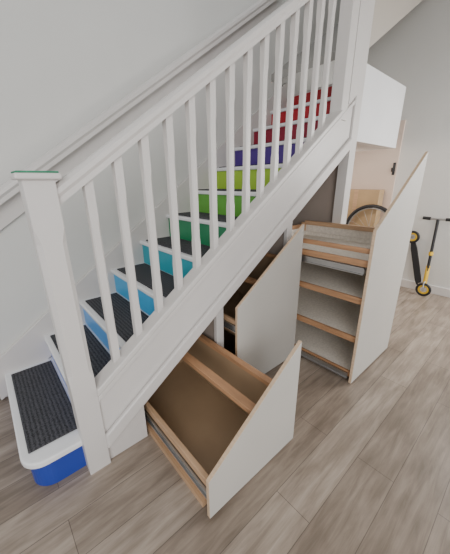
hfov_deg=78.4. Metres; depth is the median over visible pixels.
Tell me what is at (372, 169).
door
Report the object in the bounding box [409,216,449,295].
scooter
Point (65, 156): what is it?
wall handrail
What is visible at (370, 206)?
wheel
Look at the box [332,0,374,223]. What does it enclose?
post
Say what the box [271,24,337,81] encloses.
wall
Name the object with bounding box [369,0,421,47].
wall
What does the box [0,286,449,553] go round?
floor
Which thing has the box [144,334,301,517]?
drawer
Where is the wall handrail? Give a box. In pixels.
[0,0,276,230]
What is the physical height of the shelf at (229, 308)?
0.012 m
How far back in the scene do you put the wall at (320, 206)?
2.47 m
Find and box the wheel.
[346,204,386,226]
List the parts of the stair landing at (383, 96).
panel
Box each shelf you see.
[223,291,245,334]
[292,151,428,382]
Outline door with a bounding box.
[351,120,405,220]
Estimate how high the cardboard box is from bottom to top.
1.190 m
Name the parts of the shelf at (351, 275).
rail, shelf, shelf, shelf, rail, shelf, rail, panel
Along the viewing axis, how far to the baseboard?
3.32 m
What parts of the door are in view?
plate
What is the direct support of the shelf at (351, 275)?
on the floor
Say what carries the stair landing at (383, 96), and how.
attached to the staircase at (112, 337)
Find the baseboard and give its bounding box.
[400,279,449,297]
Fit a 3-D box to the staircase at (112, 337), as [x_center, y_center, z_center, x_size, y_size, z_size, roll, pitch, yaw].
[-0.102,-0.878,1.801,2.775,3.090,0.916,-16,25,-38]
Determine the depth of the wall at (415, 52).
3.06 m
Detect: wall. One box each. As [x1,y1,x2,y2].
[0,0,340,398]
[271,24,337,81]
[292,165,337,224]
[367,0,449,288]
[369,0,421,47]
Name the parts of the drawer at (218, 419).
floor rail, rail, rail, rail, panel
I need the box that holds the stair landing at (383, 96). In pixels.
[294,64,405,151]
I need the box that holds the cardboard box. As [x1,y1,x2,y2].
[346,189,384,226]
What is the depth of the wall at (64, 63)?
1.72 m
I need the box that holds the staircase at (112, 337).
[0,0,359,485]
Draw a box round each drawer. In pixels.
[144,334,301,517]
[223,224,303,373]
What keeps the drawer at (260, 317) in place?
on the floor

